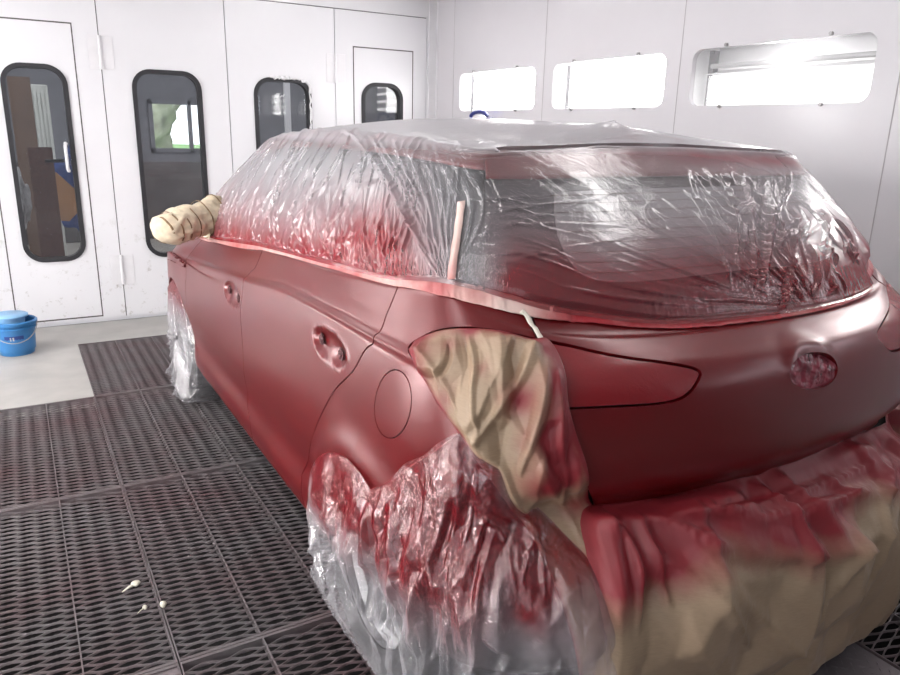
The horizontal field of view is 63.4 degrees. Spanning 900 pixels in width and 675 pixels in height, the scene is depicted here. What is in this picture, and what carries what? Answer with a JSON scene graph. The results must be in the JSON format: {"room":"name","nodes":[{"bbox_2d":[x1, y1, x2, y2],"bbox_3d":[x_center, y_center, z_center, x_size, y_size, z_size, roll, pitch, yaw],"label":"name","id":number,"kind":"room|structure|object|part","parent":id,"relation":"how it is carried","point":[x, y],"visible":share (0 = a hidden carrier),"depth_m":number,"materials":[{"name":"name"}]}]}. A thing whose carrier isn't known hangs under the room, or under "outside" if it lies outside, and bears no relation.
{"room":"auto repair garage","nodes":[
{"label":"auto repair garage","id":0,"kind":"room"},
{"bbox_2d":[0,315,172,419],"bbox_3d":[0.195,0.863,2.368,4.094,0.060,8.500,-8,18,-29],"label":"floor","id":1,"kind":"structure","parent":0,"point":[55,371],"depth_m":4.53,"materials":[{"name":"grey paint"}]},
{"bbox_2d":[0,310,37,356],"bbox_3d":[-2.797,-0.027,4.687,0.274,0.256,0.280,-8,18,-29],"label":"paint bucket","id":2,"kind":"object","parent":1,"relation":"on","point":[17,327],"visible":1,"depth_m":4.62,"materials":[{"name":"blue plastic"}]},
{"bbox_3d":[-2.819,-0.122,4.661,0.220,0.060,0.220,-8,18,-29],"label":"lid","id":3,"kind":"part","parent":2,"relation":"part of","materials":[{"name":"blue plastic"}]},
{"bbox_3d":[-2.755,-0.027,4.613,0.266,0.115,0.115,-8,18,-29],"label":"bail handle","id":4,"kind":"part","parent":2,"relation":"part of","materials":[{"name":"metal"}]},
{"bbox_2d":[0,396,121,510],"bbox_3d":[-1.953,0.523,3.336,0.696,0.031,1.181,-8,18,-29],"label":"floor grate","id":5,"kind":"object","parent":1,"relation":"in","point":[89,403],"visible":1,"depth_m":3.32,"materials":[{"name":"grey metal"}]},
{"bbox_2d":[0,486,177,674],"bbox_3d":[-1.357,0.815,2.354,0.696,0.031,1.181,-8,18,-29],"label":"floor grate","id":6,"kind":"object","parent":1,"relation":"in","point":[52,505],"visible":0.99,"depth_m":2.35,"materials":[{"name":"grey metal"}]},
{"bbox_2d":[122,580,139,591],"bbox_3d":[-1.028,0.798,2.348,0.060,0.018,0.026,-10,19,-35],"label":"scrap","id":7,"kind":"object","parent":6,"relation":"on","point":[135,583],"visible":1,"depth_m":2.35,"materials":[{"name":"white paper"}]},
{"bbox_2d":[78,334,182,398],"bbox_3d":[-1.931,0.156,4.635,0.696,0.031,1.121,-8,18,-29],"label":"floor grate","id":8,"kind":"object","parent":1,"relation":"on","point":[155,342],"visible":0.75,"depth_m":4.57,"materials":[{"name":"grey metal"}]},
{"bbox_2d":[95,384,264,489],"bbox_3d":[-1.349,0.440,3.679,0.696,0.031,1.181,-8,18,-29],"label":"floor grate","id":9,"kind":"object","parent":1,"relation":"in","point":[103,406],"visible":0.79,"depth_m":3.55,"materials":[{"name":"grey metal"}]},
{"bbox_2d":[123,457,343,666],"bbox_3d":[-0.752,0.732,2.697,0.696,0.031,1.181,-8,18,-29],"label":"floor grate","id":10,"kind":"object","parent":1,"relation":"in","point":[235,468],"visible":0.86,"depth_m":2.58,"materials":[{"name":"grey metal"}]},
{"bbox_2d":[160,601,166,607],"bbox_3d":[-0.888,0.828,2.259,0.020,0.021,0.023,-8,18,-29],"label":"scrap","id":11,"kind":"object","parent":10,"relation":"on","point":[162,603],"visible":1,"depth_m":2.25,"materials":[{"name":"white paper"}]},
{"bbox_2d":[180,610,376,674],"bbox_3d":[-0.155,1.023,1.716,0.696,0.031,1.181,-8,18,-29],"label":"floor grate","id":12,"kind":"object","parent":1,"relation":"in","point":[264,642],"visible":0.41,"depth_m":2.08,"materials":[{"name":"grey metal"}]},
{"bbox_2d":[166,139,899,674],"bbox_3d":[-0.169,-0.218,3.340,1.771,1.475,4.015,-8,18,-29],"label":"car","id":13,"kind":"object","parent":12,"relation":"on","point":[311,360],"visible":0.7,"depth_m":1.73,"materials":[{"name":"red metal"}]},
{"bbox_2d":[150,194,221,244],"bbox_3d":[-1.109,-0.540,3.260,0.277,0.207,0.629,1,16,-1],"label":"mirror","id":14,"kind":"object","parent":13,"relation":"attached to","point":[180,224],"visible":0.94,"depth_m":3.03,"materials":[{"name":"paper"}]},
{"bbox_2d":[167,279,219,403],"bbox_3d":[-1.383,-0.020,3.980,0.320,0.683,0.722,-8,18,-29],"label":"film","id":15,"kind":"object","parent":13,"relation":"attached to","point":[175,304],"visible":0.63,"depth_m":3.88,"materials":[{"name":"clear plastic"}]},
{"bbox_3d":[-0.966,-0.094,3.116,0.110,0.776,1.204,-8,18,-29],"label":"door","id":16,"kind":"part","parent":13,"relation":"part of","materials":[{"name":"red metal"}]},
{"bbox_3d":[-0.790,0.395,2.951,0.071,0.067,1.695,-8,18,-29],"label":"sill","id":17,"kind":"part","parent":13,"relation":"part of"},
{"bbox_3d":[-0.458,0.119,2.273,0.107,0.849,1.205,-8,18,-29],"label":"door","id":18,"kind":"part","parent":13,"relation":"part of","materials":[{"name":"red metal"}]},
{"bbox_3d":[-0.663,-0.332,3.435,0.500,0.920,0.580,-8,18,-29],"label":"seat","id":19,"kind":"part","parent":13,"relation":"part of","materials":[{"name":"plastic"}]},
{"bbox_3d":[-0.417,-0.647,2.503,0.169,0.086,1.978,-6,18,-26],"label":"roof rail","id":20,"kind":"part","parent":13,"relation":"part of","materials":[{"name":"clear plastic"}]},
{"bbox_3d":[-0.200,0.238,1.859,0.193,0.856,0.920,-14,22,-43],"label":"quarter panel","id":21,"kind":"part","parent":13,"relation":"part of","materials":[{"name":"red metal"}]},
{"bbox_2d":[306,433,614,674],"bbox_3d":[-0.087,0.518,1.724,1.060,0.775,0.320,12,19,34],"label":"film","id":22,"kind":"object","parent":13,"relation":"attached to","point":[445,537],"visible":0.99,"depth_m":1.50,"materials":[{"name":"clear plastic"}]},
{"bbox_3d":[-0.024,-0.419,3.797,0.500,0.920,0.580,-8,18,-29],"label":"seat","id":23,"kind":"part","parent":13,"relation":"part of","materials":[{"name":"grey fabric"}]},
{"bbox_3d":[0.185,-0.117,2.747,1.200,0.920,0.580,-8,18,-29],"label":"seat","id":24,"kind":"part","parent":13,"relation":"part of","materials":[{"name":"fabric"}]},
{"bbox_2d":[408,328,605,674],"bbox_3d":[0.129,0.365,1.514,0.497,0.749,0.166,5,16,12],"label":"paper","id":25,"kind":"object","parent":13,"relation":"attached to","point":[505,393],"visible":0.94,"depth_m":1.44,"materials":[{"name":"beige paper"}]},
{"bbox_2d":[198,236,873,327],"bbox_3d":[-0.228,-0.247,2.388,2.878,0.215,1.334,9,17,24],"label":"tape","id":26,"kind":"object","parent":13,"relation":"attached to","point":[465,292],"visible":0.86,"depth_m":1.59,"materials":[{"name":"red paper"}]},
{"bbox_2d":[519,309,542,337],"bbox_3d":[0.171,-0.027,1.507,0.017,0.051,0.070,-10,19,-35],"label":"tape tail","id":27,"kind":"object","parent":26,"relation":"attached to","point":[523,312],"visible":1,"depth_m":1.51,"materials":[{"name":"white paper"}]},
{"bbox_2d":[210,118,872,323],"bbox_3d":[-0.038,-0.619,3.008,1.640,0.546,3.168,-8,18,-29],"label":"film","id":28,"kind":"object","parent":13,"relation":"on","point":[372,230],"visible":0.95,"depth_m":1.89,"materials":[{"name":"clear plastic"}]},
{"bbox_2d":[448,200,464,279],"bbox_3d":[0.014,-0.214,1.588,0.020,0.156,0.136,4,16,8],"label":"tape","id":29,"kind":"object","parent":28,"relation":"attached to","point":[452,267],"visible":1,"depth_m":1.58,"materials":[{"name":"white paper"}]},
{"bbox_2d":[553,344,698,406],"bbox_3d":[0.211,0.091,1.497,0.612,0.190,0.158,3,16,5],"label":"tail lamp","id":30,"kind":"object","parent":13,"relation":"attached to","point":[597,375],"depth_m":1.49,"materials":[{"name":"red plastic"}]},
{"bbox_2d":[580,404,899,674],"bbox_3d":[0.940,0.501,1.908,1.554,0.816,0.400,-12,20,-39],"label":"paper","id":31,"kind":"object","parent":13,"relation":"attached to","point":[780,570],"visible":0.96,"depth_m":1.61,"materials":[{"name":"beige paper"}]},
{"bbox_3d":[1.199,0.047,2.652,0.193,0.856,0.920,-3,16,-16],"label":"quarter panel","id":32,"kind":"part","parent":13,"relation":"part of","materials":[{"name":"red metal"}]},
{"bbox_2d":[877,280,899,349],"bbox_3d":[1.273,-0.054,2.099,0.158,0.190,0.612,8,17,22],"label":"tail lamp","id":33,"kind":"object","parent":13,"relation":"attached to","point":[888,299],"depth_m":1.95,"materials":[{"name":"red plastic"}]},
{"bbox_2d":[855,599,899,670],"bbox_3d":[1.377,0.813,2.585,0.696,0.031,1.181,-8,18,-29],"label":"floor grate","id":34,"kind":"object","parent":1,"relation":"in","point":[893,618],"visible":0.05,"depth_m":2.18,"materials":[{"name":"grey metal"}]},
{"bbox_2d":[28,239,175,327],"bbox_3d":[-3.273,-0.831,8.117,7.500,0.076,5.250,-8,18,-29],"label":"floor","id":35,"kind":"structure","parent":0,"point":[72,248],"depth_m":8.84,"materials":[{"name":"grey paint"}]},
{"bbox_2d":[7,76,40,256],"bbox_3d":[-3.393,-1.183,5.935,0.156,1.776,0.030,-8,18,-29],"label":"sheet","id":36,"kind":"object","parent":35,"relation":"on","point":[19,88],"visible":0.44,"depth_m":5.79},
{"bbox_2d":[55,172,76,220],"bbox_3d":[-3.184,-1.168,6.061,0.310,0.400,0.020,-8,18,-29],"label":"cardboard piece","id":37,"kind":"object","parent":36,"relation":"attached to","point":[66,198],"visible":0.41,"depth_m":6.06,"materials":[{"name":"brown cardboard"}]},
{"bbox_2d":[17,167,31,228],"bbox_3d":[-3.210,-1.044,5.474,0.132,0.466,0.123,8,17,24],"label":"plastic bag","id":38,"kind":"object","parent":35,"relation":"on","point":[25,192],"visible":0.48,"depth_m":5.46,"materials":[{"name":"plastic"}]},
{"bbox_2d":[27,147,64,256],"bbox_3d":[-3.181,-0.867,5.795,0.168,1.252,0.030,-8,18,-29],"label":"board","id":39,"kind":"object","parent":35,"relation":"on","point":[43,179],"visible":0.56,"depth_m":5.73,"materials":[{"name":"brown wood"}]},
{"bbox_2d":[30,84,67,255],"bbox_3d":[-3.614,-1.352,6.573,0.149,1.743,0.408,-8,18,-29],"label":"tall cabinet","id":40,"kind":"object","parent":35,"relation":"on","point":[40,98],"visible":0.36,"depth_m":6.25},
{"bbox_2d":[54,145,78,230],"bbox_3d":[-3.248,-1.297,6.336,0.425,0.785,0.228,-8,18,-29],"label":"cloth bundle","id":41,"kind":"object","parent":35,"relation":"on","point":[60,168],"visible":0.14,"depth_m":6.22,"materials":[{"name":"blue fabric"}]},
{"bbox_2d":[283,83,291,168],"bbox_3d":[-1.461,-1.557,6.637,0.054,2.200,0.030,-8,18,-29],"label":"post","id":42,"kind":"object","parent":35,"relation":"on","point":[286,86],"visible":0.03,"depth_m":6.49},
{"bbox_2d":[154,667,178,674],"bbox_3d":[0.608,1.108,1.488,3.174,0.026,2.368,-8,18,-29],"label":"plate","id":43,"kind":"object","parent":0,"point":[173,671],"visible":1,"depth_m":2.00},
{"bbox_2d":[142,663,181,674],"bbox_3d":[-0.760,1.106,1.373,0.696,0.031,1.181,-8,18,-29],"label":"floor grate","id":44,"kind":"object","parent":43,"relation":"on","point":[176,664],"visible":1,"depth_m":2.00,"materials":[{"name":"grey metal"}]},
{"bbox_2d":[812,643,899,674],"bbox_3d":[0.611,0.910,2.148,1.060,0.012,1.179,-8,18,-29],"label":"plate","id":45,"kind":"object","parent":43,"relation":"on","point":[854,660],"visible":0.02,"depth_m":2.08,"materials":[{"name":"grey metal"}]},
{"bbox_2d":[5,68,394,244],"bbox_3d":[-4.090,-2.827,9.074,7.500,3.200,0.160,-8,18,-29],"label":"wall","id":46,"kind":"structure","parent":0,"point":[379,101],"depth_m":9.49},
{"bbox_2d":[147,99,199,151],"bbox_3d":[-3.377,-2.736,9.472,1.000,0.640,0.095,-8,18,-29],"label":"window","id":47,"kind":"structure","parent":46,"relation":"in","point":[150,102],"depth_m":9.32,"materials":[{"name":"grey metal"}]},
{"bbox_2d":[35,0,428,327],"bbox_3d":[-1.841,-1.479,5.595,4.294,2.600,0.081,-8,18,-29],"label":"wall","id":48,"kind":"structure","parent":0,"point":[409,8],"depth_m":5.89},
{"bbox_2d":[0,0,135,324],"bbox_3d":[-2.775,-1.236,5.051,0.950,2.325,0.145,-8,18,-29],"label":"door","id":49,"kind":"structure","parent":48,"relation":"in","point":[61,37],"depth_m":5.10,"materials":[{"name":"white metal"}]},
{"bbox_3d":[-2.664,-1.254,5.069,0.028,0.207,0.073,-8,18,-29],"label":"pull handle","id":50,"kind":"part","parent":49,"relation":"part of","materials":[{"name":"silver metal"}]},
{"bbox_3d":[-1.757,-0.263,6.026,3.434,0.030,0.050,-8,18,-29],"label":"sill","id":51,"kind":"part","parent":48,"relation":"part of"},
{"bbox_2d":[95,0,232,315],"bbox_3d":[-2.075,-1.338,5.470,0.859,2.325,0.062,-8,18,-29],"label":"door","id":52,"kind":"structure","parent":48,"relation":"in","point":[186,38],"depth_m":5.33,"materials":[{"name":"white metal"}]},
{"bbox_2d":[223,0,344,177],"bbox_3d":[-1.287,-1.444,5.911,0.947,2.325,0.073,-8,18,-29],"label":"door","id":53,"kind":"structure","parent":48,"relation":"in","point":[264,39],"depth_m":5.66,"materials":[{"name":"white metal"}]},
{"bbox_2d":[269,76,312,128],"bbox_3d":[-1.254,-1.850,5.775,0.344,0.416,0.027,-8,18,-29],"label":"scrap","id":54,"kind":"object","parent":53,"relation":"attached to","point":[275,77],"visible":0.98,"depth_m":5.79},
{"bbox_2d":[334,9,426,201],"bbox_3d":[-0.593,-1.541,6.311,0.832,2.325,0.062,-8,18,-29],"label":"door","id":55,"kind":"structure","parent":48,"relation":"in","point":[380,50],"depth_m":6.08,"materials":[{"name":"white metal"}]},
{"bbox_2d":[428,0,437,117],"bbox_3d":[-0.164,-1.692,6.486,0.074,2.600,0.030,-8,18,-29],"label":"trim","id":56,"kind":"structure","parent":48,"relation":"attached to","point":[433,5],"depth_m":6.29,"materials":[{"name":"white metal"}]},
{"bbox_2d":[0,416,464,674],"bbox_3d":[0.180,1.532,2.557,4.094,0.050,8.500,-8,18,-29],"label":"floor","id":57,"kind":"structure","parent":0,"point":[316,649],"depth_m":3.55,"materials":[{"name":"metal"}]},
{"bbox_2d":[395,94,396,183],"bbox_3d":[-2.983,-2.336,7.243,7.700,3.300,4.250,-8,18,-29],"label":"wall","id":58,"kind":"structure","parent":0,"point":[395,94],"depth_m":10.84,"materials":[{"name":"white paint"}]},
{"bbox_2d":[436,0,899,293],"bbox_3d":[2.006,-0.660,3.016,0.031,2.600,8.500,-8,18,-29],"label":"wall","id":59,"kind":"structure","parent":0,"point":[852,149],"depth_m":3.88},
{"bbox_2d":[2,343,899,665],"bbox_3d":[0.188,1.172,2.455,4.094,0.699,8.500,-8,18,-29],"label":"floor grate","id":60,"kind":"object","parent":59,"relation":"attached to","point":[891,651],"depth_m":4.96,"materials":[{"name":"metal"}]},
{"bbox_2d":[469,110,493,118],"bbox_3d":[0.243,-1.723,5.715,0.118,0.111,0.320,-8,18,-29],"label":"fitting","id":61,"kind":"object","parent":59,"relation":"attached to","point":[485,113],"visible":0.55,"depth_m":5.66,"materials":[{"name":"blue plastic"}]},
{"bbox_2d":[462,65,534,111],"bbox_3d":[0.440,-1.916,5.676,0.256,0.374,1.104,-8,18,-29],"label":"wall light","id":62,"kind":"object","parent":59,"relation":"attached to","point":[514,89],"visible":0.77,"depth_m":5.87,"materials":[{"name":"white"}]},
{"bbox_2d":[555,52,665,110],"bbox_3d":[1.064,-1.611,4.649,0.256,0.374,1.094,-8,18,-29],"label":"wall light","id":63,"kind":"object","parent":59,"relation":"attached to","point":[633,82],"visible":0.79,"depth_m":4.78,"materials":[{"name":"white"}]},
{"bbox_2d":[693,31,877,107],"bbox_3d":[1.679,-1.311,3.638,0.256,0.374,1.084,-8,18,-29],"label":"wall light","id":64,"kind":"object","parent":59,"relation":"attached to","point":[838,69],"visible":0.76,"depth_m":3.65,"materials":[{"name":"white"}]},
{"bbox_3d":[1.667,-1.238,3.653,0.005,0.180,0.950,-8,18,-29],"label":"lit panel","id":65,"kind":"part","parent":64,"relation":"part of","materials":[{"name":"white plastic"}]},
{"label":"outside","id":66,"kind":"structure","parent":0,"visible":0},
{"bbox_2d":[172,144,199,147],"bbox_3d":[-16.044,-8.888,36.326,30.000,0.100,59.700,-8,18,-29],"label":"lawn","id":67,"kind":"structure","parent":66,"point":[174,145],"depth_m":60.37,"materials":[{"name":"green plant"}]},
{"bbox_2d":[152,104,180,147],"bbox_3d":[-14.666,-9.801,32.769,5.068,5.386,4.148,-8,18,-29],"label":"tree","id":68,"kind":"object","parent":67,"relation":"on","point":[164,115],"visible":0.13,"depth_m":32.51,"materials":[{"name":"green plant"}]}
]}

